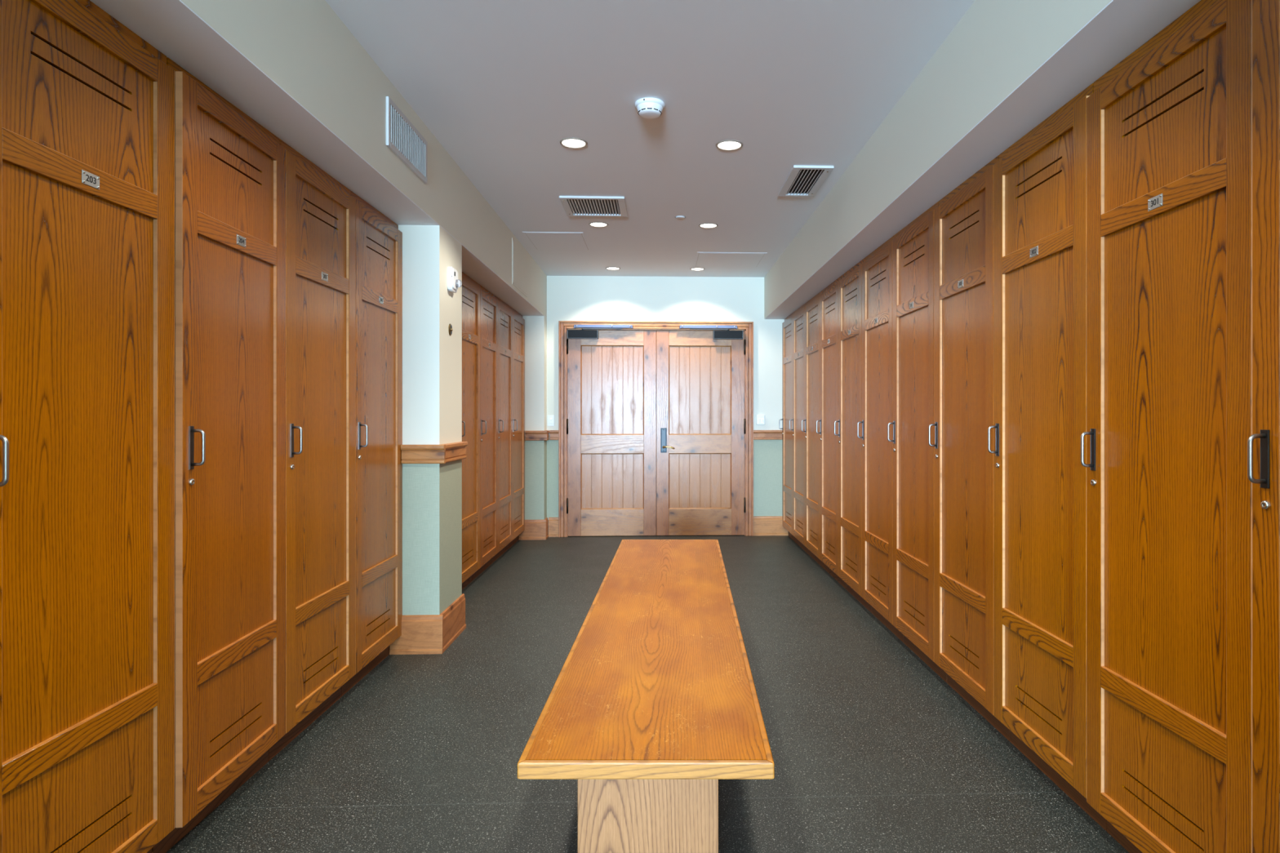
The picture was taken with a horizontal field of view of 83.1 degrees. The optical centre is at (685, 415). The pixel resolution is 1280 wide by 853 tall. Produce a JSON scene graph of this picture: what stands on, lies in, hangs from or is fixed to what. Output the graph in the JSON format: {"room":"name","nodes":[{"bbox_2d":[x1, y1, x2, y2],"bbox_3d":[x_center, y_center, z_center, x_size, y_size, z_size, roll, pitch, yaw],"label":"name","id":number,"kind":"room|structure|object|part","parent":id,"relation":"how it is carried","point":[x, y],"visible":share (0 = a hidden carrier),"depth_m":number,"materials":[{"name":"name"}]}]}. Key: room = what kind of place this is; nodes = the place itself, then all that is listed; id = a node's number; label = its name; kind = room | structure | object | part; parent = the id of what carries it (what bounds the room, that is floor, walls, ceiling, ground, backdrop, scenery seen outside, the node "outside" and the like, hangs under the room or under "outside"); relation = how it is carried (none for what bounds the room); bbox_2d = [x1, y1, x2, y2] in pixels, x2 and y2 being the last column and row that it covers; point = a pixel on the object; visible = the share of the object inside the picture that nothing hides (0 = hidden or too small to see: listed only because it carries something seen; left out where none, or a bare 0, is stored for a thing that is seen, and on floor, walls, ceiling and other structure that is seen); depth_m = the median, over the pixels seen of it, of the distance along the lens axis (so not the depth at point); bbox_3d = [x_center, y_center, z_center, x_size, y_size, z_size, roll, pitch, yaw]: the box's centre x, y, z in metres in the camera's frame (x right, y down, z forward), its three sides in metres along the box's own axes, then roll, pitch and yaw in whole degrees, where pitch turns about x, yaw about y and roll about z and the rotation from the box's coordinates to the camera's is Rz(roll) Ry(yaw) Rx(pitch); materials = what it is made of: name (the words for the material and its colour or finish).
{"room":"changing room","nodes":[
{"label":"changing room","id":0,"kind":"room"},
{"bbox_2d":[89,0,546,615],"bbox_3d":[-1.601,-0.093,-0.753,0.945,2.687,16.615,0,0,-2],"label":"wall","id":1,"kind":"structure","parent":0,"point":[295,68],"depth_m":3.77,"materials":[{"name":"white paint"}]},
{"bbox_2d":[386,96,426,183],"bbox_3d":[-1.272,-1.247,3.305,0.013,0.208,0.511,0,0,-2],"label":"air vent","id":2,"kind":"object","parent":1,"relation":"in","point":[403,139],"visible":1,"depth_m":3.26,"materials":[{"name":"grey metal"}]},
{"bbox_2d":[400,441,467,463],"bbox_3d":[-1.384,0.203,3.995,0.222,0.099,0.471,0,0,-2],"label":"trim","id":3,"kind":"structure","parent":1,"relation":"attached to","point":[448,452],"depth_m":3.77,"materials":[{"name":"brown wood"}]},
{"bbox_2d":[448,324,453,335],"bbox_3d":[-1.299,-0.474,3.987,0.010,0.065,0.065,0,0,-2],"label":"escutcheon","id":4,"kind":"object","parent":1,"relation":"attached to","point":[450,327],"visible":1,"depth_m":3.97,"materials":[{"name":"brown metal"}]},
{"bbox_2d":[447,266,462,293],"bbox_3d":[-1.275,-0.748,3.991,0.059,0.132,0.118,0,0,-2],"label":"fire alarm strobe","id":5,"kind":"object","parent":1,"relation":"attached to","point":[453,282],"visible":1,"depth_m":3.95,"materials":[{"name":"white plastic"}]},
{"bbox_2d":[389,517,548,654],"bbox_3d":[-1.480,1.150,5.591,0.272,0.200,3.645,0,0,-2],"label":"baseboard","id":6,"kind":"structure","parent":1,"relation":"attached to","point":[421,634],"depth_m":3.78,"materials":[{"name":"brown wood"}]},
{"bbox_2d":[511,237,527,297],"bbox_3d":[-1.377,-1.214,5.983,0.005,0.364,0.628,0,0,-2],"label":"access panel","id":7,"kind":"object","parent":1,"relation":"attached to","point":[519,258],"visible":1,"depth_m":5.95,"materials":[{"name":"beige paint"}]},
{"bbox_2d":[165,535,1128,852],"bbox_3d":[0.020,1.300,-0.542,4.200,0.100,17.215,0,0,-2],"label":"floor","id":8,"kind":"structure","parent":0,"point":[873,751],"depth_m":2.68,"materials":[{"name":"carpet"}]},
{"bbox_2d":[0,0,174,852],"bbox_3d":[-1.677,0.126,1.699,0.609,2.248,0.596,0,0,-2],"label":"locker","id":9,"kind":"object","parent":8,"relation":"on","point":[87,104],"visible":1,"depth_m":1.71,"materials":[{"name":"brown wood"}]},
{"bbox_3d":[-1.382,0.092,1.448,0.039,0.123,0.020,0,0,-2],"label":"handle","id":10,"kind":"part","parent":9,"relation":"part of","materials":[{"name":"silver metal"}]},
{"bbox_3d":[-1.409,-0.558,1.709,0.004,0.031,0.053,0,0,-2],"label":"number plate","id":11,"kind":"part","parent":9,"relation":"part of","materials":[{"name":"silver metal"}]},
{"bbox_2d":[151,57,285,852],"bbox_3d":[-1.691,0.126,2.299,0.626,2.248,0.597,0,0,-2],"label":"locker","id":12,"kind":"object","parent":8,"relation":"on","point":[230,170],"visible":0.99,"depth_m":2.24,"materials":[{"name":"brown wood"}]},
{"bbox_3d":[-1.387,0.092,2.050,0.039,0.123,0.020,0,0,-4],"label":"handle","id":13,"kind":"part","parent":12,"relation":"part of","materials":[{"name":"silver metal"}]},
{"bbox_3d":[-1.423,-0.558,2.309,0.004,0.031,0.053,0,0,-4],"label":"number plate","id":14,"kind":"part","parent":12,"relation":"part of","materials":[{"name":"silver metal"}]},
{"bbox_2d":[268,139,355,760],"bbox_3d":[-1.721,0.126,2.895,0.609,2.248,0.596,0,0,-2],"label":"locker","id":15,"kind":"object","parent":8,"relation":"on","point":[321,211],"visible":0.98,"depth_m":2.87,"materials":[{"name":"brown wood"}]},
{"bbox_3d":[-1.427,0.092,2.645,0.039,0.123,0.020,0,0,-2],"label":"handle","id":16,"kind":"part","parent":15,"relation":"part of","materials":[{"name":"silver metal"}]},
{"bbox_3d":[-1.454,-0.558,2.905,0.004,0.031,0.053,0,0,-2],"label":"number plate","id":17,"kind":"part","parent":15,"relation":"part of","materials":[{"name":"silver metal"}]},
{"bbox_2d":[341,191,402,697],"bbox_3d":[-1.743,0.126,3.485,0.609,2.248,0.582,0,0,-2],"label":"locker","id":18,"kind":"object","parent":8,"relation":"on","point":[379,239],"visible":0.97,"depth_m":3.46,"materials":[{"name":"brown wood"}]},
{"bbox_3d":[-1.449,0.092,3.240,0.039,0.123,0.019,0,0,-2],"label":"handle","id":19,"kind":"part","parent":18,"relation":"part of","materials":[{"name":"silver metal"}]},
{"bbox_3d":[-1.476,-0.558,3.495,0.004,0.031,0.052,0,0,-2],"label":"number plate","id":20,"kind":"part","parent":18,"relation":"part of","materials":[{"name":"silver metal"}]},
{"bbox_2d":[462,271,479,589],"bbox_3d":[-1.804,0.126,5.120,0.609,2.248,0.606,0,0,-2],"label":"locker","id":21,"kind":"object","parent":8,"relation":"on","point":[470,290],"visible":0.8,"depth_m":5.20,"materials":[{"name":"brown wood"}]},
{"bbox_3d":[-1.510,0.092,4.865,0.039,0.123,0.020,0,0,-2],"label":"handle","id":22,"kind":"part","parent":21,"relation":"part of","materials":[{"name":"black"}]},
{"bbox_2d":[471,283,497,581],"bbox_3d":[-1.827,0.126,5.722,0.609,2.248,0.597,0,0,-2],"label":"locker","id":23,"kind":"object","parent":8,"relation":"on","point":[488,302],"visible":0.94,"depth_m":5.75,"materials":[{"name":"brown wood"}]},
{"bbox_3d":[-1.532,0.092,5.471,0.039,0.123,0.020,0,0,-2],"label":"handle","id":24,"kind":"part","parent":23,"relation":"part of","materials":[{"name":"silver metal"}]},
{"bbox_3d":[-1.572,0.095,5.731,0.021,2.112,0.597,0,0,-2],"label":"door","id":25,"kind":"part","parent":23,"relation":"part of","materials":[{"name":"brown wood"}]},
{"bbox_2d":[490,296,512,564],"bbox_3d":[-1.849,0.126,6.323,0.609,2.248,0.604,0,0,-2],"label":"locker","id":26,"kind":"object","parent":8,"relation":"on","point":[504,313],"visible":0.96,"depth_m":6.39,"materials":[{"name":"brown wood"}]},
{"bbox_3d":[-1.555,0.092,6.069,0.039,0.123,0.020,0,0,-2],"label":"handle","id":27,"kind":"part","parent":26,"relation":"part of","materials":[{"name":"silver metal"}]},
{"bbox_3d":[-1.595,0.095,6.332,0.021,2.112,0.604,0,0,-2],"label":"door","id":28,"kind":"part","parent":26,"relation":"part of","materials":[{"name":"brown wood"}]},
{"bbox_2d":[506,306,524,551],"bbox_3d":[-1.872,0.126,6.928,0.609,2.248,0.605,0,0,-2],"label":"locker","id":29,"kind":"object","parent":8,"relation":"on","point":[518,322],"visible":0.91,"depth_m":6.94,"materials":[{"name":"brown wood"}]},
{"bbox_3d":[-1.577,0.092,6.673,0.039,0.123,0.020,0,0,-2],"label":"handle","id":30,"kind":"part","parent":29,"relation":"part of","materials":[{"name":"black"}]},
{"bbox_3d":[-1.617,0.095,6.938,0.021,2.112,0.605,0,0,-2],"label":"door","id":31,"kind":"part","parent":29,"relation":"part of","materials":[{"name":"brown wood"}]},
{"bbox_2d":[517,539,773,852],"bbox_3d":[-0.102,1.020,3.115,0.612,0.460,2.952,0,0,0],"label":"bench","id":32,"kind":"object","parent":8,"relation":"on","point":[653,703],"visible":1,"depth_m":1.92,"materials":[{"name":"brown wood"}]},
{"bbox_3d":[-0.102,0.808,3.115,0.580,0.037,2.920,0,0,0],"label":"seat","id":33,"kind":"part","parent":32,"relation":"part of","materials":[{"name":"brown wood"}]},
{"bbox_3d":[-0.093,1.039,1.780,0.344,0.422,0.040,0,0,0],"label":"leg","id":34,"kind":"part","parent":32,"relation":"part of","materials":[{"name":"brown wood"}]},
{"bbox_2d":[778,311,799,545],"bbox_3d":[1.277,0.126,7.221,0.609,2.248,0.585,0,0,-2],"label":"locker","id":35,"kind":"object","parent":8,"relation":"on","point":[787,326],"visible":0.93,"depth_m":7.27,"materials":[{"name":"brown wood"}]},
{"bbox_3d":[0.983,0.092,7.466,0.039,0.123,0.019,0,0,-2],"label":"handle","id":36,"kind":"part","parent":35,"relation":"part of","materials":[{"name":"black"}]},
{"bbox_3d":[1.023,0.095,7.211,0.021,2.112,0.585,0,0,-2],"label":"door","id":37,"kind":"part","parent":35,"relation":"part of","materials":[{"name":"brown wood"}]},
{"bbox_2d":[789,302,812,557],"bbox_3d":[1.299,0.126,6.636,0.609,2.248,0.584,0,0,-2],"label":"locker","id":38,"kind":"object","parent":8,"relation":"on","point":[798,317],"visible":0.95,"depth_m":6.63,"materials":[{"name":"brown wood"}]},
{"bbox_3d":[1.005,0.092,6.881,0.039,0.123,0.019,0,0,-2],"label":"handle","id":39,"kind":"part","parent":38,"relation":"part of","materials":[{"name":"black"}]},
{"bbox_3d":[1.044,0.095,6.626,0.021,2.112,0.584,0,0,-2],"label":"door","id":40,"kind":"part","parent":38,"relation":"part of","materials":[{"name":"brown wood"}]},
{"bbox_2d":[801,289,827,572],"bbox_3d":[1.321,0.126,6.048,0.609,2.248,0.589,0,0,-2],"label":"locker","id":41,"kind":"object","parent":8,"relation":"on","point":[812,309],"visible":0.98,"depth_m":6.04,"materials":[{"name":"brown wood"}]},
{"bbox_3d":[1.027,0.092,6.296,0.039,0.123,0.020,0,0,-2],"label":"handle","id":42,"kind":"part","parent":41,"relation":"part of","materials":[{"name":"black"}]},
{"bbox_3d":[1.066,0.095,6.039,0.021,2.112,0.589,0,0,-2],"label":"door","id":43,"kind":"part","parent":41,"relation":"part of","materials":[{"name":"brown wood"}]},
{"bbox_2d":[816,275,847,590],"bbox_3d":[1.343,0.126,5.460,0.609,2.248,0.587,0,0,-2],"label":"locker","id":44,"kind":"object","parent":8,"relation":"on","point":[829,296],"visible":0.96,"depth_m":5.46,"materials":[{"name":"brown wood"}]},
{"bbox_3d":[1.049,0.092,5.707,0.039,0.123,0.019,0,0,-2],"label":"handle","id":45,"kind":"part","parent":44,"relation":"part of","materials":[{"name":"black"}]},
{"bbox_3d":[1.088,0.095,5.450,0.021,2.112,0.587,0,0,-2],"label":"door","id":46,"kind":"part","parent":44,"relation":"part of","materials":[{"name":"brown wood"}]},
{"bbox_2d":[834,257,871,613],"bbox_3d":[1.365,0.126,4.868,0.609,2.248,0.596,0,0,-2],"label":"locker","id":47,"kind":"object","parent":8,"relation":"on","point":[850,286],"visible":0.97,"depth_m":4.86,"materials":[{"name":"brown wood"}]},
{"bbox_3d":[1.071,0.092,5.119,0.039,0.123,0.020,0,0,-2],"label":"handle","id":48,"kind":"part","parent":47,"relation":"part of","materials":[{"name":"black"}]},
{"bbox_3d":[1.110,0.095,4.858,0.021,2.112,0.596,0,0,-2],"label":"door","id":49,"kind":"part","parent":47,"relation":"part of","materials":[{"name":"brown wood"}]},
{"bbox_2d":[857,233,903,642],"bbox_3d":[1.388,0.126,4.270,0.609,2.248,0.599,0,0,-2],"label":"locker","id":50,"kind":"object","parent":8,"relation":"on","point":[877,268],"visible":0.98,"depth_m":4.27,"materials":[{"name":"brown wood"}]},
{"bbox_3d":[1.093,0.092,4.522,0.039,0.123,0.020,0,0,-2],"label":"handle","id":51,"kind":"part","parent":50,"relation":"part of","materials":[{"name":"black"}]},
{"bbox_3d":[1.133,0.095,4.260,0.021,2.112,0.599,0,0,-2],"label":"door","id":52,"kind":"part","parent":50,"relation":"part of","materials":[{"name":"brown wood"}]},
{"bbox_2d":[887,201,946,682],"bbox_3d":[1.410,0.126,3.672,0.609,2.248,0.596,0,0,-2],"label":"locker","id":53,"kind":"object","parent":8,"relation":"on","point":[913,247],"visible":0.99,"depth_m":3.68,"materials":[{"name":"brown wood"}]},
{"bbox_3d":[1.115,0.092,3.922,0.039,0.123,0.020,0,0,-2],"label":"handle","id":54,"kind":"part","parent":53,"relation":"part of","materials":[{"name":"black"}]},
{"bbox_3d":[1.143,-0.558,3.662,0.004,0.031,0.053,0,0,-2],"label":"number plate","id":55,"kind":"part","parent":53,"relation":"part of","materials":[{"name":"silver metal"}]},
{"bbox_3d":[1.155,0.095,3.662,0.021,2.112,0.596,0,0,-2],"label":"door","id":56,"kind":"part","parent":53,"relation":"part of","materials":[{"name":"brown wood"}]},
{"bbox_2d":[928,155,1009,741],"bbox_3d":[1.432,0.126,3.074,0.609,2.248,0.599,0,0,-2],"label":"locker","id":57,"kind":"object","parent":8,"relation":"on","point":[963,219],"visible":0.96,"depth_m":3.05,"materials":[{"name":"brown wood"}]},
{"bbox_3d":[1.138,0.092,3.325,0.039,0.123,0.020,0,0,-2],"label":"handle","id":58,"kind":"part","parent":57,"relation":"part of","materials":[{"name":"black"}]},
{"bbox_3d":[1.165,-0.558,3.064,0.004,0.031,0.053,0,0,-2],"label":"number plate","id":59,"kind":"part","parent":57,"relation":"part of","materials":[{"name":"silver metal"}]},
{"bbox_3d":[1.177,0.095,3.064,0.021,2.112,0.599,0,0,-2],"label":"door","id":60,"kind":"part","parent":57,"relation":"part of","materials":[{"name":"brown wood"}]},
{"bbox_2d":[987,83,1106,831],"bbox_3d":[1.455,0.126,2.474,0.609,2.248,0.600,0,0,-2],"label":"locker","id":61,"kind":"object","parent":8,"relation":"on","point":[1040,180],"visible":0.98,"depth_m":2.41,"materials":[{"name":"brown wood"}]},
{"bbox_3d":[1.160,0.092,2.726,0.039,0.123,0.020,0,0,-2],"label":"handle","id":62,"kind":"part","parent":61,"relation":"part of","materials":[{"name":"black"}]},
{"bbox_3d":[1.187,-0.558,2.463,0.004,0.031,0.053,0,0,-2],"label":"number plate","id":63,"kind":"part","parent":61,"relation":"part of","materials":[{"name":"silver metal"}]},
{"bbox_2d":[1080,0,1252,852],"bbox_3d":[1.477,0.126,1.871,0.609,2.248,0.603,0,0,-2],"label":"locker","id":64,"kind":"object","parent":8,"relation":"on","point":[1169,126],"visible":0.98,"depth_m":1.81,"materials":[{"name":"brown wood"}]},
{"bbox_3d":[1.182,0.101,2.125,0.039,0.123,0.020,0,0,-2],"label":"handle","id":65,"kind":"part","parent":64,"relation":"part of","materials":[{"name":"black"}]},
{"bbox_3d":[1.210,-0.549,1.861,0.004,0.031,0.054,0,0,-2],"label":"number plate","id":66,"kind":"part","parent":64,"relation":"part of","materials":[{"name":"silver metal"}]},
{"bbox_2d":[1247,0,1279,852],"bbox_3d":[1.500,0.126,1.269,0.609,2.248,0.600,0,0,-2],"label":"locker","id":67,"kind":"object","parent":8,"relation":"on","point":[1264,444],"visible":1,"depth_m":1.52,"materials":[{"name":"brown wood"}]},
{"bbox_3d":[1.205,0.092,1.522,0.039,0.123,0.020,0,0,-2],"label":"handle","id":68,"kind":"part","parent":67,"relation":"part of","materials":[{"name":"silver metal"}]},
{"bbox_2d":[325,0,975,277],"bbox_3d":[0.020,-1.487,-0.542,4.200,0.100,17.215,0,0,-2],"label":"ceiling","id":69,"kind":"structure","parent":0,"point":[499,84],"depth_m":3.26,"materials":[{"name":"white paint"}]},
{"bbox_2d":[522,231,590,250],"bbox_3d":[-1.056,-1.435,5.958,0.474,0.004,0.613,0,0,-2],"label":"access panel","id":70,"kind":"object","parent":69,"relation":"attached to","point":[567,241],"visible":1,"depth_m":5.94,"materials":[{"name":"white paint"}]},
{"bbox_2d":[559,137,587,148],"bbox_3d":[-0.592,-1.434,3.802,0.147,0.006,0.147,0,0,-2],"label":"recessed light","id":71,"kind":"object","parent":69,"relation":"in","point":[570,142],"visible":1,"depth_m":3.80,"materials":[{"name":"white"}]},
{"bbox_2d":[559,195,626,217],"bbox_3d":[-0.626,-1.429,4.944,0.426,0.017,0.437,0,0,-2],"label":"ceiling vent","id":72,"kind":"object","parent":69,"relation":"in","point":[574,206],"visible":1,"depth_m":4.92,"materials":[{"name":"grey metal"}]},
{"bbox_2d":[588,221,608,226],"bbox_3d":[-0.658,-1.434,5.422,0.147,0.006,0.147,0,0,-2],"label":"recessed light","id":73,"kind":"object","parent":69,"relation":"in","point":[597,224],"visible":1,"depth_m":5.41,"materials":[{"name":"white"}]},
{"bbox_2d":[605,266,620,270],"bbox_3d":[-0.713,-1.434,7.045,0.147,0.006,0.147,0,0,-2],"label":"recessed light","id":74,"kind":"object","parent":69,"relation":"in","point":[606,268],"visible":1,"depth_m":7.03,"materials":[{"name":"white"}]},
{"bbox_2d":[634,97,665,119],"bbox_3d":[-0.167,-1.410,3.326,0.140,0.054,0.140,0,0,-2],"label":"smoke detector","id":75,"kind":"object","parent":69,"relation":"attached to","point":[650,108],"visible":1,"depth_m":3.29,"materials":[{"name":"white plastic"}]},
{"bbox_2d":[674,215,685,218],"bbox_3d":[-0.042,-1.434,5.225,0.086,0.006,0.086,0,0,-2],"label":"cap","id":76,"kind":"object","parent":69,"relation":"attached to","point":[676,216],"visible":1,"depth_m":5.22,"materials":[{"name":"white paint"}]},
{"bbox_2d":[689,267,705,271],"bbox_3d":[0.112,-1.434,7.076,0.147,0.006,0.147,0,0,-2],"label":"recessed light","id":77,"kind":"object","parent":69,"relation":"in","point":[691,268],"visible":1,"depth_m":7.07,"materials":[{"name":"white"}]},
{"bbox_2d":[698,222,718,228],"bbox_3d":[0.169,-1.434,5.453,0.147,0.006,0.147,0,0,-2],"label":"recessed light","id":78,"kind":"object","parent":69,"relation":"in","point":[706,225],"visible":1,"depth_m":5.46,"materials":[{"name":"white"}]},
{"bbox_2d":[715,139,742,151],"bbox_3d":[0.230,-1.434,3.832,0.147,0.006,0.147,0,0,-2],"label":"recessed light","id":79,"kind":"object","parent":69,"relation":"in","point":[727,144],"visible":1,"depth_m":3.83,"materials":[{"name":"white"}]},
{"bbox_2d":[693,252,766,266],"bbox_3d":[0.397,-1.435,6.668,0.620,0.004,0.617,0,0,-2],"label":"access panel","id":80,"kind":"object","parent":69,"relation":"attached to","point":[703,259],"visible":1,"depth_m":6.62,"materials":[{"name":"white paint"}]},
{"bbox_2d":[777,164,834,196],"bbox_3d":[0.725,-1.429,4.418,0.234,0.017,0.545,0,0,-2],"label":"ceiling vent","id":81,"kind":"object","parent":69,"relation":"in","point":[802,180],"visible":1,"depth_m":4.39,"materials":[{"name":"grey metal"}]},
{"bbox_2d":[546,275,788,533],"bbox_3d":[-0.281,-0.093,7.535,4.000,2.687,0.150,0,0,-2],"label":"wall","id":82,"kind":"structure","parent":0,"point":[569,298],"depth_m":7.47,"materials":[{"name":"white paint"}]},
{"bbox_2d":[524,430,558,440],"bbox_3d":[-1.460,0.203,7.319,0.310,0.099,0.194,0,0,-2],"label":"trim","id":83,"kind":"structure","parent":82,"relation":"attached to","point":[553,434],"depth_m":7.23,"materials":[{"name":"brown wood"}]},
{"bbox_2d":[547,415,554,426],"bbox_3d":[-1.389,0.054,7.413,0.068,0.112,0.011,0,0,-2],"label":"light switch","id":84,"kind":"object","parent":82,"relation":"attached to","point":[550,418],"visible":1,"depth_m":7.41,"materials":[{"name":"white plastic"}]},
{"bbox_2d":[566,324,656,536],"bbox_3d":[-0.768,0.158,7.428,0.919,2.172,0.108,0,0,-2],"label":"door","id":85,"kind":"structure","parent":82,"relation":"in","point":[611,419],"depth_m":7.45,"materials":[{"name":"brown wood"}]},
{"bbox_3d":[-0.860,-0.883,7.389,0.415,0.019,0.021,0,0,-2],"label":"closer arm","id":86,"kind":"part","parent":85,"relation":"part of","materials":[{"name":"black"}]},
{"bbox_3d":[-0.761,-0.261,7.459,0.648,0.923,0.017,0,0,-2],"label":"board panel","id":87,"kind":"part","parent":85,"relation":"part of","materials":[{"name":"brown wood"}]},
{"bbox_3d":[-0.761,0.681,7.459,0.648,0.576,0.017,0,0,-2],"label":"board panel","id":88,"kind":"part","parent":85,"relation":"part of","materials":[{"name":"brown wood"}]},
{"bbox_2d":[558,320,753,537],"bbox_3d":[-0.307,0.141,7.507,2.005,2.219,0.164,0,0,-2],"label":"trim","id":89,"kind":"structure","parent":82,"relation":"attached to","point":[748,326],"depth_m":7.43,"materials":[{"name":"brown wood"}]},
{"bbox_2d":[548,515,788,537],"bbox_3d":[-0.175,1.150,7.455,2.475,0.200,0.018,0,0,-2],"label":"baseboard","id":90,"kind":"structure","parent":82,"relation":"attached to","point":[762,525],"depth_m":7.49,"materials":[{"name":"brown wood"}]},
{"bbox_2d":[656,324,745,535],"bbox_3d":[0.156,0.158,7.462,0.922,2.172,0.108,0,0,-2],"label":"door","id":91,"kind":"structure","parent":82,"relation":"in","point":[700,420],"depth_m":7.48,"materials":[{"name":"brown wood"}]},
{"bbox_3d":[-0.231,0.259,7.453,0.062,0.253,0.009,0,0,-2],"label":"lock plate","id":92,"kind":"part","parent":91,"relation":"part of","materials":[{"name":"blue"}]},
{"bbox_3d":[-0.180,0.331,7.429,0.128,0.033,0.048,0,0,-2],"label":"lever handle","id":93,"kind":"part","parent":91,"relation":"part of","materials":[{"name":"gold metal"}]},
{"bbox_3d":[0.146,-0.261,7.493,0.650,0.923,0.017,0,0,-2],"label":"board panel","id":94,"kind":"part","parent":91,"relation":"part of","materials":[{"name":"brown wood"}]},
{"bbox_3d":[0.146,0.681,7.493,0.650,0.576,0.017,0,0,-2],"label":"board panel","id":95,"kind":"part","parent":91,"relation":"part of","materials":[{"name":"brown wood"}]},
{"bbox_3d":[0.243,-0.883,7.430,0.404,0.019,0.021,0,0,-2],"label":"closer arm","id":96,"kind":"part","parent":91,"relation":"part of","materials":[{"name":"black"}]},
{"bbox_2d":[755,414,764,424],"bbox_3d":[0.773,0.046,7.482,0.086,0.102,0.034,0,0,-2],"label":"light switch","id":97,"kind":"object","parent":82,"relation":"attached to","point":[760,419],"visible":1,"depth_m":7.47,"materials":[{"name":"white plastic"}]},
{"bbox_2d":[753,430,782,439],"bbox_3d":[0.848,0.203,7.486,0.301,0.099,0.032,0,0,-2],"label":"trim","id":98,"kind":"structure","parent":82,"relation":"attached to","point":[757,434],"depth_m":7.48,"materials":[{"name":"brown wood"}]},
{"bbox_2d":[764,0,1200,319],"bbox_3d":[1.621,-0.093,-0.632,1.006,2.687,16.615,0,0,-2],"label":"soffit","id":99,"kind":"structure","parent":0,"point":[1006,67],"depth_m":2.65,"materials":[{"name":"white paint"}]}
]}

